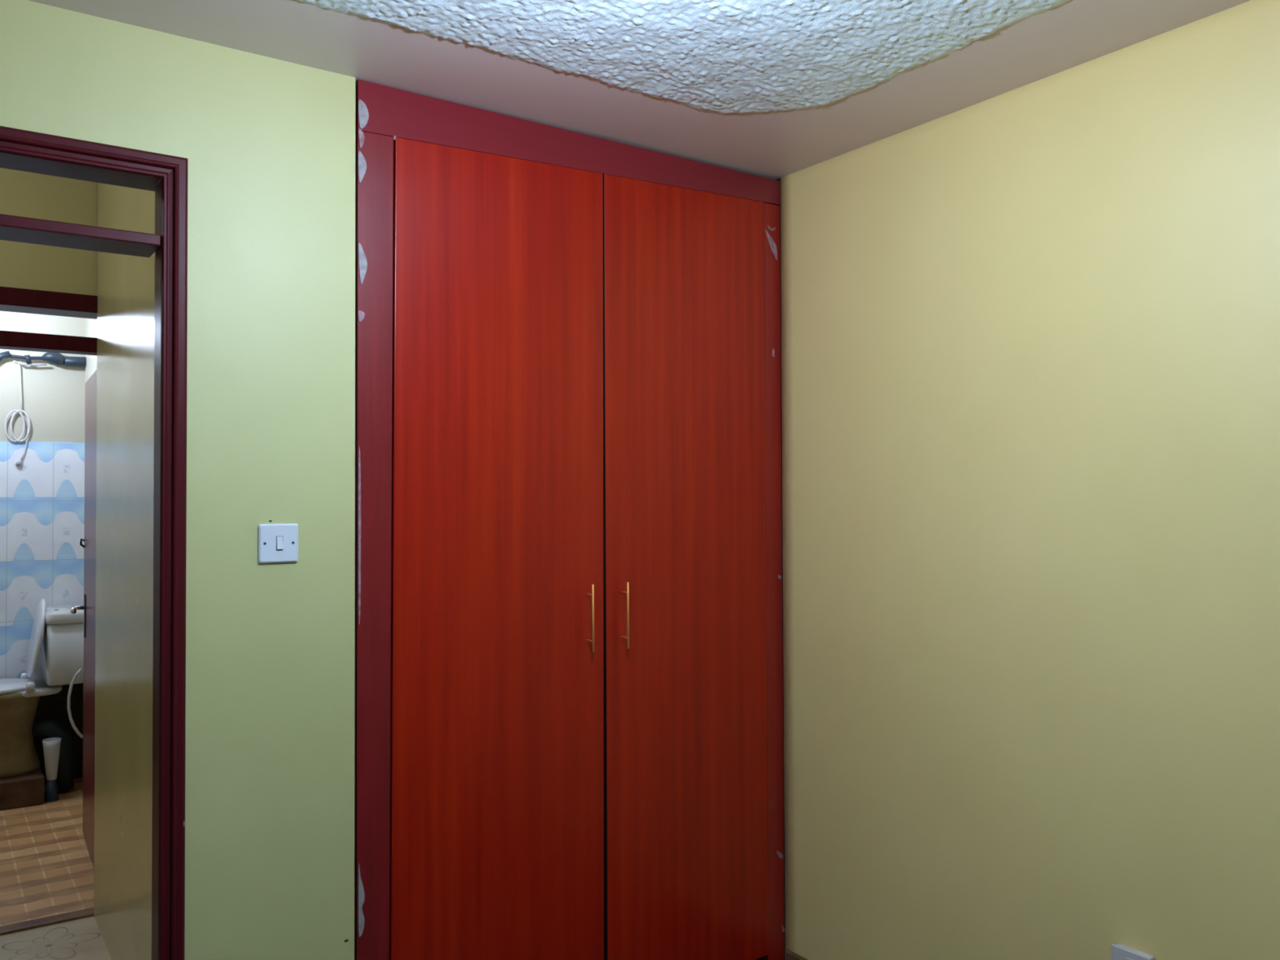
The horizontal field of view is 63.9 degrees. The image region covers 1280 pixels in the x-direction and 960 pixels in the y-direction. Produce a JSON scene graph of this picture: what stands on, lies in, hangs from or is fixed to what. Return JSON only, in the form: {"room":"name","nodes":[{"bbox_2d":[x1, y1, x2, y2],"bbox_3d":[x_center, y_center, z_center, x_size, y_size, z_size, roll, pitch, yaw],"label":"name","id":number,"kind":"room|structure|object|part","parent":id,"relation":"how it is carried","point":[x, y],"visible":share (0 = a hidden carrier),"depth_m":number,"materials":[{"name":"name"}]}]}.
{"room":"bedroom","nodes":[
{"label":"bedroom","id":0,"kind":"room"},
{"bbox_2d":[0,311,84,782],"bbox_3d":[-3.380,0.215,5.031,1.150,2.670,0.120,0,-1,-35],"label":"wall","id":1,"kind":"structure","parent":0,"point":[42,499],"depth_m":5.20,"materials":[{"name":"tile"}]},
{"bbox_2d":[0,351,86,366],"bbox_3d":[-3.065,-0.616,5.160,0.587,0.084,0.064,0,-1,-35],"label":"pipe","id":2,"kind":"object","parent":1,"relation":"attached to","point":[57,358],"visible":0.88,"depth_m":5.19,"materials":[{"name":"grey plastic"}]},
{"bbox_2d":[4,360,31,466],"bbox_3d":[-3.115,-0.334,5.143,0.112,0.531,0.025,0,-1,-35],"label":"hanging cable","id":3,"kind":"object","parent":2,"relation":"hanging from","point":[19,463],"visible":1,"depth_m":5.15,"materials":[{"name":"grey plastic"}]},
{"bbox_2d":[0,777,93,926],"bbox_3d":[-2.786,1.573,4.161,1.150,0.120,1.960,0,-1,-35],"label":"floor","id":4,"kind":"structure","parent":0,"point":[46,869],"depth_m":4.06,"materials":[{"name":"tile"}]},
{"bbox_2d":[0,768,44,810],"bbox_3d":[-3.161,1.460,4.828,0.595,0.130,0.410,0,-1,-35],"label":"plinth","id":5,"kind":"object","parent":4,"relation":"on","point":[25,790],"visible":0.78,"depth_m":4.78,"materials":[{"name":"brown tile"}]},
{"bbox_2d":[0,598,84,791],"bbox_3d":[-3.018,1.043,4.930,0.650,0.932,0.380,0,-1,-35],"label":"toilet","id":6,"kind":"object","parent":4,"relation":"on","point":[57,633],"visible":0.88,"depth_m":4.90,"materials":[{"name":"ceramic"}]},
{"bbox_3d":[-3.105,0.985,4.871,0.410,0.022,0.372,0,-1,-35],"label":"seat","id":7,"kind":"part","parent":6,"relation":"part of","materials":[{"name":"white plastic"}]},
{"bbox_2d":[3,680,62,697],"bbox_3d":[-3.002,1.012,4.942,0.380,0.030,0.320,0,-1,-35],"label":"seat","id":8,"kind":"object","parent":6,"relation":"attached to","point":[11,688],"depth_m":4.87,"materials":[{"name":"white plastic"}]},
{"bbox_3d":[-2.934,0.766,4.994,0.074,0.377,0.372,0,-1,-35],"label":"lid","id":9,"kind":"part","parent":6,"relation":"part of","materials":[{"name":"white plastic"}]},
{"bbox_3d":[-2.835,0.661,5.066,0.200,0.059,0.380,0,-1,-35],"label":"cistern lid","id":10,"kind":"part","parent":6,"relation":"part of","materials":[{"name":"white ceramic"}]},
{"bbox_2d":[66,668,83,737],"bbox_3d":[-2.690,1.068,4.896,0.072,0.333,0.014,0,-1,-35],"label":"hose","id":11,"kind":"object","parent":6,"relation":"attached to","point":[80,670],"visible":0.98,"depth_m":4.88,"materials":[{"name":"grey"}]},
{"bbox_2d":[42,737,61,802],"bbox_3d":[-2.802,1.380,4.891,0.080,0.289,0.080,0,-1,-35],"label":"toilet brush","id":12,"kind":"object","parent":4,"relation":"on","point":[51,746],"visible":1,"depth_m":4.87,"materials":[{"name":"white plastic"}]},
{"bbox_3d":[-2.802,1.331,4.892,0.080,0.190,0.080,0,-1,-35],"label":"pot","id":13,"kind":"part","parent":12,"relation":"part of","materials":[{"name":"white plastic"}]},
{"bbox_2d":[0,167,97,295],"bbox_3d":[-2.744,0.178,3.085,2.570,2.670,0.200,0,-1,-35],"label":"wall","id":14,"kind":"structure","parent":0,"point":[24,265],"depth_m":3.49,"materials":[{"name":"paint"}]},
{"bbox_2d":[0,906,93,935],"bbox_3d":[-2.198,1.500,3.341,0.818,0.032,0.064,0,-1,-35],"label":"threshold","id":15,"kind":"object","parent":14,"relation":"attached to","point":[86,913],"depth_m":3.46,"materials":[{"name":"wood"}]},
{"bbox_2d":[0,286,97,355],"bbox_3d":[-2.218,0.429,3.436,0.878,2.137,0.216,0,-1,-35],"label":"door frame","id":16,"kind":"structure","parent":14,"relation":"in","point":[11,299],"depth_m":3.49,"materials":[{"name":"red paint"}]},
{"bbox_3d":[-2.188,-0.469,3.404,0.756,0.052,0.085,0,-1,-35],"label":"transom rail","id":17,"kind":"part","parent":16,"relation":"part of","materials":[{"name":"red paint"}]},
{"bbox_3d":[-2.218,0.429,3.436,0.878,2.137,0.216,0,-1,-35],"label":"frame","id":18,"kind":"part","parent":16,"relation":"part of","materials":[{"name":"red paint"}]},
{"bbox_2d":[70,368,97,868],"bbox_3d":[-2.178,0.535,4.084,0.108,1.923,0.776,0,-1,-35],"label":"door","id":19,"kind":"structure","parent":16,"relation":"attached to","point":[91,385],"depth_m":4.16,"materials":[{"name":"paint"}]},
{"bbox_3d":[-2.345,0.541,4.285,0.054,0.023,0.115,0,-1,-30],"label":"lever handle","id":20,"kind":"part","parent":19,"relation":"part of","materials":[{"name":"silver metal"}]},
{"bbox_3d":[-2.347,0.574,4.341,0.004,0.180,0.050,0,-1,-32],"label":"lock plate","id":21,"kind":"part","parent":19,"relation":"part of","materials":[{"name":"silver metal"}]},
{"bbox_2d":[0,915,111,959],"bbox_3d":[-2.361,1.537,2.246,2.260,0.120,1.550,0,-1,-35],"label":"floor","id":22,"kind":"structure","parent":0,"point":[82,939],"depth_m":3.32,"materials":[{"name":"tile"}]},
{"bbox_2d":[82,318,97,777],"bbox_3d":[-2.344,0.204,4.655,0.120,2.670,1.920,0,-1,-35],"label":"wall","id":23,"kind":"structure","parent":0,"point":[91,325],"depth_m":5.18,"materials":[{"name":"paint"}]},
{"bbox_2d":[93,182,155,959],"bbox_3d":[-1.306,0.171,3.008,0.322,2.670,1.550,0,-1,-35],"label":"wall","id":24,"kind":"structure","parent":0,"point":[124,546],"depth_m":3.03,"materials":[{"name":"paint"}]},
{"bbox_2d":[0,0,355,959],"bbox_3d":[-1.751,0.149,1.669,2.582,2.670,0.140,0,-1,-35],"label":"wall","id":25,"kind":"structure","parent":0,"point":[268,144],"depth_m":2.23,"materials":[{"name":"light green paint"}]},
{"bbox_2d":[0,125,187,959],"bbox_3d":[-1.371,0.396,1.923,0.940,2.142,0.169,0,-1,-35],"label":"door frame","id":26,"kind":"structure","parent":25,"relation":"in","point":[166,175],"depth_m":2.12,"materials":[{"name":"red paint"}]},
{"bbox_3d":[-1.371,-0.497,1.935,0.841,0.023,0.129,0,-1,-35],"label":"transom rail","id":27,"kind":"part","parent":26,"relation":"part of","materials":[{"name":"red paint"}]},
{"bbox_2d":[257,523,297,563],"bbox_3d":[-0.789,0.139,2.245,0.085,0.085,0.013,0,-1,-35],"label":"light switch","id":28,"kind":"object","parent":25,"relation":"attached to","point":[277,543],"visible":1,"depth_m":2.24,"materials":[{"name":"white plastic"}]},
{"bbox_2d":[28,0,1250,180],"bbox_3d":[-0.158,-1.016,0.548,4.140,0.132,4.880,0,-1,-35],"label":"ceiling","id":29,"kind":"structure","parent":0,"point":[778,88],"depth_m":2.24,"materials":[{"name":"paint"}]},
{"bbox_2d":[774,0,1279,959],"bbox_3d":[1.462,0.253,1.722,0.122,2.440,4.760,0,-1,-35],"label":"wall","id":30,"kind":"structure","parent":0,"point":[1030,333],"depth_m":2.38,"materials":[{"name":"beige paint"}]},
{"bbox_2d":[786,949,808,959],"bbox_3d":[1.603,1.407,1.391,0.012,0.080,4.074,0,-1,-35],"label":"baseboard","id":31,"kind":"structure","parent":30,"relation":"attached to","point":[790,955],"depth_m":3.04,"materials":[{"name":"wood"}]},
{"bbox_2d":[1111,943,1155,959],"bbox_3d":[1.046,1.041,2.179,0.030,0.086,0.086,0,-1,-35],"label":"wall socket","id":32,"kind":"object","parent":30,"relation":"attached to","point":[1118,951],"visible":1,"depth_m":2.18,"materials":[{"name":"grey plastic"}]},
{"bbox_3d":[0.000,1.493,0.289,4.140,0.120,4.360,0,-1,-35],"label":"floor","id":33,"kind":"structure","parent":0,"visible":0},
{"bbox_2d":[354,79,784,959],"bbox_3d":[-0.269,0.283,2.956,1.312,2.398,0.637,0,-1,-35],"label":"wardrobe","id":34,"kind":"object","parent":33,"relation":"on","point":[568,722],"visible":0.95,"depth_m":2.66,"materials":[{"name":"paint"}]},
{"bbox_3d":[-0.343,0.288,2.570,0.592,2.223,0.021,0,-1,-35],"label":"wardrobe door","id":35,"kind":"part","parent":34,"relation":"part of","materials":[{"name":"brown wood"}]},
{"bbox_3d":[-0.130,0.360,2.683,0.006,0.176,0.034,0,-1,-35],"label":"handle","id":36,"kind":"part","parent":34,"relation":"part of","materials":[{"name":"gold metal"}]},
{"bbox_3d":[-0.040,0.360,2.746,0.006,0.176,0.034,0,-1,-35],"label":"handle","id":37,"kind":"part","parent":34,"relation":"part of","materials":[{"name":"gold metal"}]},
{"bbox_3d":[0.136,0.284,2.904,0.570,2.239,0.021,0,-1,-35],"label":"wardrobe door","id":38,"kind":"part","parent":34,"relation":"part of","materials":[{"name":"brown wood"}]}
]}

